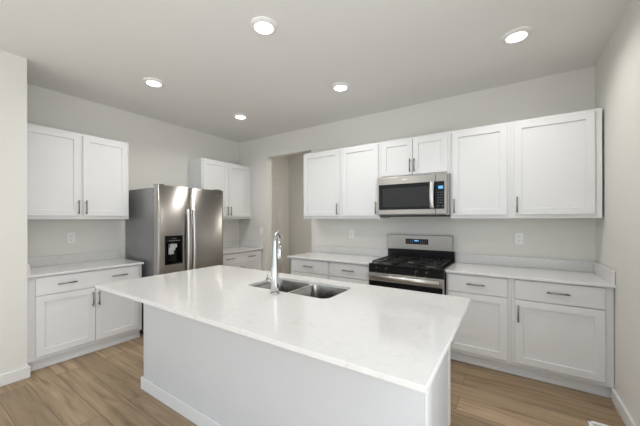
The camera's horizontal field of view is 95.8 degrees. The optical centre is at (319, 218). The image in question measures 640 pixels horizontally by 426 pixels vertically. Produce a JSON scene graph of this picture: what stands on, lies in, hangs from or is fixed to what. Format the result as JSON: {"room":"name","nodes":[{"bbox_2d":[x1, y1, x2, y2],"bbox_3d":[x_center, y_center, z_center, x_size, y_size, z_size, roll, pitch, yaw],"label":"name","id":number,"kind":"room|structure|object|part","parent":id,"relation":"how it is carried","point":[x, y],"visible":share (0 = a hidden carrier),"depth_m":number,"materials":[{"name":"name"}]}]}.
{"room":"kitchen","nodes":[
{"label":"kitchen","id":0,"kind":"room"},
{"bbox_2d":[0,50,27,374],"bbox_3d":[-3.282,-0.007,2.041,0.750,2.756,1.590,0,0,33],"label":"wall","id":1,"kind":"structure","parent":0,"point":[13,68],"depth_m":2.42,"materials":[{"name":"white paint"}]},
{"bbox_2d":[0,364,30,386],"bbox_3d":[-2.979,1.323,1.852,0.071,0.095,1.606,0,0,33],"label":"baseboard","id":2,"kind":"structure","parent":1,"relation":"attached to","point":[23,373],"depth_m":2.43,"materials":[{"name":"white paint"}]},
{"bbox_2d":[27,83,238,258],"bbox_3d":[-2.281,-0.009,4.133,0.115,2.756,3.003,0,0,33],"label":"wall","id":3,"kind":"structure","parent":0,"point":[160,152],"depth_m":3.63,"materials":[{"name":"white paint"}]},
{"bbox_2d":[67,233,74,243],"bbox_3d":[-2.793,0.214,3.243,0.009,0.120,0.074,0,0,33],"label":"wall outlet","id":4,"kind":"object","parent":3,"relation":"attached to","point":[70,236],"visible":1,"depth_m":3.24,"materials":[{"name":"white plastic"}]},
{"bbox_2d":[27,250,119,266],"bbox_3d":[-2.786,0.445,3.241,0.020,0.100,0.955,0,0,33],"label":"backsplash","id":5,"kind":"structure","parent":3,"relation":"attached to","point":[93,256],"depth_m":3.23,"materials":[{"name":"white stone"}]},
{"bbox_2d":[27,123,128,218],"bbox_3d":[-2.647,-0.452,3.134,0.370,0.909,0.926,0,0,33],"label":"upper cabinet","id":6,"kind":"object","parent":3,"relation":"attached to","point":[71,175],"visible":0.89,"depth_m":3.01,"materials":[{"name":"paint"}]},
{"bbox_3d":[-2.654,-0.458,2.870,0.020,0.853,0.439,0,0,33],"label":"door","id":7,"kind":"part","parent":6,"relation":"part of","materials":[{"name":"paint"}]},
{"bbox_3d":[-2.485,-0.124,3.075,0.036,0.145,0.013,0,0,33],"label":"handle","id":8,"kind":"part","parent":6,"relation":"part of","materials":[{"name":"silver metal"}]},
{"bbox_3d":[-2.403,-0.459,3.249,0.020,0.853,0.426,0,0,33],"label":"door","id":9,"kind":"part","parent":6,"relation":"part of","materials":[{"name":"paint"}]},
{"bbox_2d":[189,157,250,218],"bbox_3d":[-1.585,-0.454,4.742,0.370,0.909,0.984,0,0,33],"label":"upper cabinet","id":10,"kind":"object","parent":3,"relation":"attached to","point":[234,180],"visible":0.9,"depth_m":4.63,"materials":[{"name":"paint"}]},
{"bbox_3d":[-1.605,-0.460,4.458,0.020,0.853,0.448,0,0,33],"label":"door","id":11,"kind":"part","parent":10,"relation":"part of","materials":[{"name":"paint"}]},
{"bbox_3d":[-1.346,-0.460,4.851,0.020,0.853,0.454,0,0,33],"label":"door","id":12,"kind":"part","parent":10,"relation":"part of","materials":[{"name":"paint"}]},
{"bbox_2d":[223,241,238,247],"bbox_3d":[-1.716,0.443,4.861,0.020,0.100,0.931,0,0,33],"label":"backsplash","id":13,"kind":"structure","parent":3,"relation":"attached to","point":[230,243],"depth_m":5.07,"materials":[{"name":"white stone"}]},
{"bbox_2d":[272,156,288,273],"bbox_3d":[-1.004,-0.011,5.739,0.100,2.756,1.087,0,0,33],"label":"wall","id":14,"kind":"structure","parent":0,"point":[280,165],"depth_m":6.04,"materials":[{"name":"white paint"}]},
{"bbox_2d":[272,185,280,272],"bbox_3d":[-0.991,0.344,5.596,0.073,2.025,0.747,0,0,33],"label":"door","id":15,"kind":"structure","parent":14,"relation":"in","point":[276,190],"depth_m":5.82,"materials":[{"name":"white paint"}]},
{"bbox_2d":[272,182,282,272],"bbox_3d":[-1.011,0.319,5.609,0.029,2.095,0.867,0,0,33],"label":"trim","id":16,"kind":"structure","parent":14,"relation":"attached to","point":[273,183],"depth_m":5.92,"materials":[{"name":"white paint"}]},
{"bbox_2d":[289,152,310,273],"bbox_3d":[0.304,-0.013,5.587,2.450,2.756,0.100,0,0,33],"label":"wall","id":17,"kind":"structure","parent":0,"point":[299,227],"depth_m":6.04,"materials":[{"name":"white paint"}]},
{"bbox_2d":[0,331,625,425],"bbox_3d":[-0.579,1.396,2.349,5.088,0.060,6.480,0,0,33],"label":"floor","id":18,"kind":"structure","parent":0,"point":[102,387],"depth_m":2.18,"materials":[{"name":"brown wood"}]},
{"bbox_2d":[27,264,141,370],"bbox_3d":[-2.530,0.943,3.073,0.627,0.853,0.950,0,0,33],"label":"base cabinet","id":19,"kind":"object","parent":18,"relation":"on","point":[68,317],"visible":0.85,"depth_m":2.83,"materials":[{"name":"paint"}]},
{"bbox_3d":[-2.415,0.968,2.761,0.020,0.542,0.440,0,0,33],"label":"door","id":20,"kind":"part","parent":19,"relation":"part of","materials":[{"name":"paint"}]},
{"bbox_2d":[27,250,143,277],"bbox_3d":[-2.535,0.455,3.076,0.620,0.121,0.955,0,0,33],"label":"countertop","id":21,"kind":"structure","parent":19,"relation":"on","point":[69,263],"depth_m":3.10,"materials":[{"name":"white stone"}]},
{"bbox_3d":[-2.352,1.356,2.956,0.008,0.026,0.950,0,0,33],"label":"shoe molding","id":22,"kind":"part","parent":19,"relation":"part of","materials":[{"name":"paint"}]},
{"bbox_3d":[-2.302,0.608,2.933,0.020,0.161,0.854,0,0,33],"label":"drawer","id":23,"kind":"part","parent":19,"relation":"part of","materials":[{"name":"paint"}]},
{"bbox_3d":[-2.256,0.806,2.953,0.036,0.145,0.013,0,0,33],"label":"handle","id":24,"kind":"part","parent":19,"relation":"part of","materials":[{"name":"silver metal"}]},
{"bbox_3d":[-2.179,0.968,3.119,0.020,0.542,0.410,0,0,33],"label":"door","id":25,"kind":"part","parent":19,"relation":"part of","materials":[{"name":"paint"}]},
{"bbox_2d":[126,184,222,331],"bbox_3d":[-1.878,0.474,3.812,0.850,1.749,0.891,0,0,33],"label":"refrigerator","id":26,"kind":"object","parent":18,"relation":"on","point":[170,229],"visible":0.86,"depth_m":3.49,"materials":[{"name":"grey metal"}]},
{"bbox_3d":[-1.741,0.450,3.425,0.088,1.667,0.394,0,0,33],"label":"door","id":27,"kind":"part","parent":26,"relation":"part of","materials":[{"name":"silver metal"}]},
{"bbox_3d":[-1.602,0.325,3.515,0.060,0.885,0.033,0,0,33],"label":"handle","id":28,"kind":"part","parent":26,"relation":"part of","materials":[{"name":"silver metal"}]},
{"bbox_3d":[-1.560,0.325,3.578,0.060,0.885,0.033,0,0,33],"label":"handle","id":29,"kind":"part","parent":26,"relation":"part of","materials":[{"name":"silver metal"}]},
{"bbox_3d":[-1.495,0.449,3.799,0.088,1.667,0.488,0,0,33],"label":"door","id":30,"kind":"part","parent":26,"relation":"part of","materials":[{"name":"silver metal"}]},
{"bbox_2d":[223,249,261,269],"bbox_3d":[-1.457,0.941,4.698,0.627,0.853,0.914,0,0,33],"label":"base cabinet","id":31,"kind":"object","parent":18,"relation":"on","point":[246,259],"visible":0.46,"depth_m":4.60,"materials":[{"name":"paint"}]},
{"bbox_3d":[-1.359,0.966,4.361,0.020,0.542,0.420,0,0,33],"label":"door","id":32,"kind":"part","parent":31,"relation":"part of","materials":[{"name":"paint"}]},
{"bbox_3d":[-1.239,0.606,4.543,0.020,0.161,0.855,0,0,33],"label":"drawer","id":33,"kind":"part","parent":31,"relation":"part of","materials":[{"name":"paint"}]},
{"bbox_2d":[223,241,263,253],"bbox_3d":[-1.466,0.453,4.696,0.620,0.121,0.931,0,0,33],"label":"countertop","id":34,"kind":"structure","parent":31,"relation":"on","point":[230,246],"depth_m":4.98,"materials":[{"name":"white stone"}]},
{"bbox_3d":[-1.120,0.966,4.722,0.020,0.542,0.425,0,0,33],"label":"door","id":35,"kind":"part","parent":31,"relation":"part of","materials":[{"name":"paint"}]},
{"bbox_2d":[141,303,450,425],"bbox_3d":[-0.301,0.939,2.042,2.228,0.853,0.786,0,0,33],"label":"kitchen island","id":36,"kind":"object","parent":18,"relation":"on","point":[210,375],"visible":0.62,"depth_m":1.63,"materials":[{"name":"paint"}]},
{"bbox_3d":[-0.312,1.318,2.025,2.228,0.095,0.746,0,0,33],"label":"baseboard","id":37,"kind":"part","parent":36,"relation":"part of","materials":[{"name":"paint"}]},
{"bbox_2d":[95,265,470,393],"bbox_3d":[-0.376,0.501,1.969,2.386,0.021,1.119,0,0,33],"label":"island countertop","id":38,"kind":"structure","parent":36,"relation":"on","point":[402,337],"depth_m":1.47,"materials":[{"name":"white stone"}]},
{"bbox_2d":[266,230,281,294],"bbox_3d":[-0.315,0.282,1.979,0.105,0.416,0.214,0,0,2],"label":"faucet","id":39,"kind":"object","parent":38,"relation":"on","point":[277,248],"visible":1,"depth_m":1.89,"materials":[{"name":"silver metal"}]},
{"bbox_3d":[-0.294,0.127,1.984,0.025,0.104,0.189,0,0,2],"label":"spout","id":40,"kind":"part","parent":39,"relation":"part of","materials":[{"name":"silver metal"}]},
{"bbox_2d":[253,280,346,298],"bbox_3d":[-0.157,0.607,2.107,0.770,0.190,0.427,0,0,33],"label":"sink","id":41,"kind":"object","parent":38,"relation":"in","point":[305,289],"visible":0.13,"depth_m":2.23,"materials":[{"name":"grey metal"}]},
{"bbox_3d":[-0.310,0.607,2.209,0.350,0.190,0.375,0,0,33],"label":"bowl","id":42,"kind":"part","parent":41,"relation":"part of","materials":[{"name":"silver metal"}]},
{"bbox_3d":[-0.003,0.607,2.005,0.348,0.190,0.375,0,0,33],"label":"bowl","id":43,"kind":"part","parent":41,"relation":"part of","materials":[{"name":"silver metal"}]},
{"bbox_3d":[0.420,0.938,1.135,0.005,0.853,0.035,0,0,33],"label":"corner trim","id":44,"kind":"part","parent":36,"relation":"part of","materials":[{"name":"paint"}]},
{"bbox_3d":[0.596,0.938,1.486,0.020,0.853,0.584,0,0,33],"label":"panel","id":45,"kind":"part","parent":36,"relation":"part of","materials":[{"name":"paint"}]},
{"bbox_2d":[291,258,329,279],"bbox_3d":[0.009,0.939,3.902,0.605,0.853,0.627,0,0,33],"label":"base cabinet","id":46,"kind":"object","parent":18,"relation":"on","point":[301,267],"visible":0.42,"depth_m":3.65,"materials":[{"name":"paint"}]},
{"bbox_3d":[-0.138,0.964,3.678,0.568,0.542,0.020,0,0,33],"label":"door","id":47,"kind":"part","parent":46,"relation":"part of","materials":[{"name":"paint"}]},
{"bbox_2d":[287,245,387,264],"bbox_3d":[0.228,0.450,3.764,1.175,0.121,0.620,0,0,33],"label":"countertop","id":48,"kind":"structure","parent":46,"relation":"on","point":[353,255],"depth_m":3.81,"materials":[{"name":"white stone"}]},
{"bbox_2d":[330,262,369,284],"bbox_3d":[0.488,0.938,3.586,0.543,0.853,0.627,0,0,33],"label":"base cabinet","id":49,"kind":"object","parent":18,"relation":"on","point":[346,272],"visible":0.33,"depth_m":3.34,"materials":[{"name":"paint"}]},
{"bbox_3d":[0.341,0.963,3.362,0.503,0.542,0.020,0,0,33],"label":"door","id":50,"kind":"part","parent":49,"relation":"part of","materials":[{"name":"paint"}]},
{"bbox_2d":[369,234,454,294],"bbox_3d":[1.005,0.762,3.177,0.776,1.142,0.707,0,0,33],"label":"range","id":51,"kind":"object","parent":18,"relation":"on","point":[419,263],"visible":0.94,"depth_m":3.08,"materials":[{"name":"black metal"}]},
{"bbox_3d":[0.825,0.608,2.906,0.698,0.046,0.056,0,0,33],"label":"handle","id":52,"kind":"part","parent":51,"relation":"part of","materials":[{"name":"silver metal"}]},
{"bbox_3d":[0.858,0.869,2.947,0.762,0.589,0.051,0,0,33],"label":"oven door","id":53,"kind":"part","parent":51,"relation":"part of","materials":[{"name":"silver metal"}]},
{"bbox_3d":[0.861,0.536,2.952,0.768,0.070,0.039,0,0,33],"label":"control panel","id":54,"kind":"part","parent":51,"relation":"part of","materials":[{"name":"metal"}]},
{"bbox_2d":[369,258,453,271],"bbox_3d":[1.011,0.490,3.180,0.768,0.022,0.585,0,0,33],"label":"cooktop","id":55,"kind":"object","parent":51,"relation":"in","point":[380,264],"depth_m":3.03,"materials":[{"name":"black metal"}]},
{"bbox_3d":[1.147,0.270,3.430,0.264,0.063,0.003,0,0,33],"label":"display panel","id":56,"kind":"part","parent":51,"relation":"part of","materials":[{"name":"black glass"}]},
{"bbox_2d":[446,272,511,373],"bbox_3d":[1.583,0.936,2.863,0.525,0.853,0.627,0,0,33],"label":"base cabinet","id":57,"kind":"object","parent":18,"relation":"on","point":[483,337],"visible":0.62,"depth_m":2.61,"materials":[{"name":"paint"}]},
{"bbox_3d":[1.428,0.601,2.644,0.482,0.161,0.020,0,0,33],"label":"drawer","id":58,"kind":"part","parent":57,"relation":"part of","materials":[{"name":"paint"}]},
{"bbox_3d":[1.429,0.962,2.644,0.482,0.542,0.020,0,0,33],"label":"door","id":59,"kind":"part","parent":57,"relation":"part of","materials":[{"name":"paint"}]},
{"bbox_3d":[1.466,1.349,2.686,0.525,0.026,0.008,0,0,33],"label":"shoe molding","id":60,"kind":"part","parent":57,"relation":"part of","materials":[{"name":"paint"}]},
{"bbox_2d":[511,278,613,397],"bbox_3d":[2.067,0.935,2.543,0.636,0.853,0.627,0,0,33],"label":"base cabinet","id":61,"kind":"object","parent":18,"relation":"on","point":[562,333],"visible":0.8,"depth_m":2.30,"materials":[{"name":"paint"}]},
{"bbox_3d":[1.679,0.799,2.445,0.013,0.145,0.036,0,0,33],"label":"handle","id":62,"kind":"part","parent":61,"relation":"part of","materials":[{"name":"silver metal"}]},
{"bbox_2d":[445,253,615,287],"bbox_3d":[1.851,0.448,2.692,1.165,0.121,0.620,0,0,33],"label":"countertop","id":63,"kind":"structure","parent":61,"relation":"on","point":[578,272],"depth_m":2.69,"materials":[{"name":"white stone"}]},
{"bbox_3d":[1.897,0.597,2.301,0.145,0.013,0.036,0,0,33],"label":"handle","id":64,"kind":"part","parent":61,"relation":"part of","materials":[{"name":"silver metal"}]},
{"bbox_3d":[1.908,0.600,2.327,0.562,0.161,0.020,0,0,33],"label":"drawer","id":65,"kind":"part","parent":61,"relation":"part of","materials":[{"name":"paint"}]},
{"bbox_3d":[1.909,0.961,2.327,0.562,0.542,0.020,0,0,33],"label":"door","id":66,"kind":"part","parent":61,"relation":"part of","materials":[{"name":"paint"}]},
{"bbox_3d":[1.951,1.349,2.366,0.636,0.026,0.008,0,0,33],"label":"shoe molding","id":67,"kind":"part","parent":61,"relation":"part of","materials":[{"name":"paint"}]},
{"bbox_2d":[587,419,608,425],"bbox_3d":[1.792,1.359,1.804,0.144,0.006,0.273,0,0,33],"label":"floor vent","id":68,"kind":"object","parent":18,"relation":"in","point":[590,422],"visible":1,"depth_m":1.91,"materials":[{"name":"white plastic"}]},
{"bbox_2d":[0,0,630,142],"bbox_3d":[-0.584,-1.430,2.349,5.088,0.080,6.480,0,0,33],"label":"ceiling","id":69,"kind":"structure","parent":0,"point":[213,67],"depth_m":2.41,"materials":[{"name":"white paint"}]},
{"bbox_2d":[143,77,164,86],"bbox_3d":[-1.683,-1.377,2.927,0.191,0.020,0.191,0,0,33],"label":"recessed light","id":70,"kind":"object","parent":69,"relation":"in","point":[154,82],"visible":1,"depth_m":2.90,"materials":[{"name":"white plastic"}]},
{"bbox_2d":[233,113,247,118],"bbox_3d":[-1.073,-1.379,3.898,0.191,0.020,0.191,0,0,33],"label":"recessed light","id":71,"kind":"object","parent":69,"relation":"in","point":[238,115],"visible":1,"depth_m":3.86,"materials":[{"name":"white plastic"}]},
{"bbox_2d":[250,17,276,34],"bbox_3d":[-0.404,-1.380,2.078,0.191,0.020,0.191,0,0,33],"label":"recessed light","id":72,"kind":"object","parent":69,"relation":"in","point":[263,25],"visible":1,"depth_m":2.05,"materials":[{"name":"white plastic"}]},
{"bbox_2d":[331,82,349,90],"bbox_3d":[0.215,-1.381,3.034,0.191,0.020,0.191,0,0,33],"label":"recessed light","id":73,"kind":"object","parent":69,"relation":"in","point":[340,86],"visible":1,"depth_m":3.00,"materials":[{"name":"white plastic"}]},
{"bbox_2d":[502,27,531,42],"bbox_3d":[1.488,-1.383,2.189,0.191,0.020,0.191,0,0,33],"label":"recessed light","id":74,"kind":"object","parent":69,"relation":"in","point":[518,34],"visible":1,"depth_m":2.16,"materials":[{"name":"white plastic"}]},
{"bbox_2d":[239,66,595,271],"bbox_3d":[0.551,-0.014,3.992,4.768,2.756,0.115,0,0,33],"label":"wall","id":75,"kind":"structure","parent":0,"point":[570,91],"depth_m":3.33,"materials":[{"name":"white paint"}]},
{"bbox_2d":[304,148,340,218],"bbox_3d":[0.093,-0.457,3.999,0.604,0.909,0.370,0,0,33],"label":"upper cabinet","id":76,"kind":"object","parent":75,"relation":"attached to","point":[322,169],"visible":0.86,"depth_m":3.87,"materials":[{"name":"paint"}]},
{"bbox_2d":[313,245,387,256],"bbox_3d":[0.393,0.440,4.014,1.175,0.100,0.020,0,0,33],"label":"backsplash","id":77,"kind":"structure","parent":75,"relation":"attached to","point":[316,248],"depth_m":3.98,"materials":[{"name":"white stone"}]},
{"bbox_2d":[349,230,353,237],"bbox_3d":[0.436,0.208,3.993,0.074,0.120,0.009,0,0,33],"label":"wall outlet","id":78,"kind":"object","parent":75,"relation":"attached to","point":[351,232],"visible":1,"depth_m":3.99,"materials":[{"name":"white plastic"}]},
{"bbox_2d":[341,142,389,218],"bbox_3d":[0.567,-0.458,3.686,0.530,0.909,0.370,0,0,33],"label":"upper cabinet","id":79,"kind":"object","parent":75,"relation":"attached to","point":[360,165],"visible":0.91,"depth_m":3.56,"materials":[{"name":"paint"}]},
{"bbox_2d":[380,131,449,177],"bbox_3d":[1.108,-0.694,3.328,0.766,0.438,0.370,0,0,33],"label":"upper cabinet","id":80,"kind":"object","parent":75,"relation":"attached to","point":[425,154],"visible":0.87,"depth_m":3.18,"materials":[{"name":"paint"}]},
{"bbox_3d":[0.879,-0.693,3.313,0.357,0.396,0.020,0,0,33],"label":"door","id":81,"kind":"part","parent":80,"relation":"part of","materials":[{"name":"paint"}]},
{"bbox_2d":[377,173,449,216],"bbox_3d":[1.083,-0.250,3.298,0.768,0.446,0.449,0,0,33],"label":"microwave","id":82,"kind":"object","parent":80,"relation":"attached to","point":[428,195],"visible":0.98,"depth_m":3.13,"materials":[{"name":"grey metal"}]},
{"bbox_3d":[0.942,-0.248,3.184,0.618,0.286,0.003,0,0,33],"label":"door glass","id":83,"kind":"part","parent":82,"relation":"part of","materials":[{"name":"black glass"}]},
{"bbox_3d":[1.162,-0.248,3.007,0.042,0.282,0.049,0,0,33],"label":"handle","id":84,"kind":"part","parent":82,"relation":"part of","materials":[{"name":"silver metal"}]},
{"bbox_3d":[1.239,-0.248,2.987,0.087,0.286,0.003,0,0,33],"label":"key panel","id":85,"kind":"part","parent":82,"relation":"part of","materials":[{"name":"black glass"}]},
{"bbox_3d":[1.260,-0.262,2.999,0.110,0.420,0.040,0,0,33],"label":"control panel","id":86,"kind":"part","parent":82,"relation":"part of","materials":[{"name":"silver metal"}]},
{"bbox_3d":[1.182,-0.693,3.113,0.357,0.396,0.020,0,0,33],"label":"door","id":87,"kind":"part","parent":80,"relation":"part of","materials":[{"name":"paint"}]},
{"bbox_2d":[450,122,510,218],"bbox_3d":[1.648,-0.460,2.972,0.525,0.909,0.370,0,0,33],"label":"upper cabinet","id":88,"kind":"object","parent":75,"relation":"attached to","point":[480,157],"visible":1,"depth_m":2.85,"materials":[{"name":"paint"}]},
{"bbox_2d":[515,233,522,244],"bbox_3d":[2.027,0.201,2.943,0.074,0.120,0.009,0,0,33],"label":"wall outlet","id":89,"kind":"object","parent":75,"relation":"attached to","point":[518,236],"visible":1,"depth_m":2.94,"materials":[{"name":"white plastic"}]},
{"bbox_2d":[455,253,595,271],"bbox_3d":[2.016,0.437,2.942,1.165,0.100,0.020,0,0,33],"label":"backsplash","id":90,"kind":"structure","parent":75,"relation":"attached to","point":[543,263],"depth_m":2.89,"materials":[{"name":"white stone"}]},
{"bbox_2d":[511,108,601,217],"bbox_3d":[2.129,-0.461,2.655,0.627,0.909,0.370,0,0,33],"label":"upper cabinet","id":91,"kind":"object","parent":75,"relation":"attached to","point":[556,160],"visible":0.95,"depth_m":2.52,"materials":[{"name":"paint"}]},
{"bbox_3d":[1.816,-0.131,2.661,0.013,0.145,0.036,0,0,33],"label":"handle","id":92,"kind":"part","parent":91,"relation":"part of","materials":[{"name":"silver metal"}]},
{"bbox_2d":[595,0,639,425],"bbox_3d":[1.190,-0.015,0.528,0.115,2.756,5.193,0,0,33],"label":"wall","id":93,"kind":"structure","parent":0,"point":[617,69],"depth_m":1.98,"materials":[{"name":"white paint"}]},
{"bbox_2d":[611,388,636,425],"bbox_3d":[0.950,1.316,0.281,0.017,0.095,4.513,0,0,33],"label":"baseboard","id":94,"kind":"structure","parent":93,"relation":"attached to","point":[623,412],"depth_m":1.97,"materials":[{"name":"white paint"}]}
]}

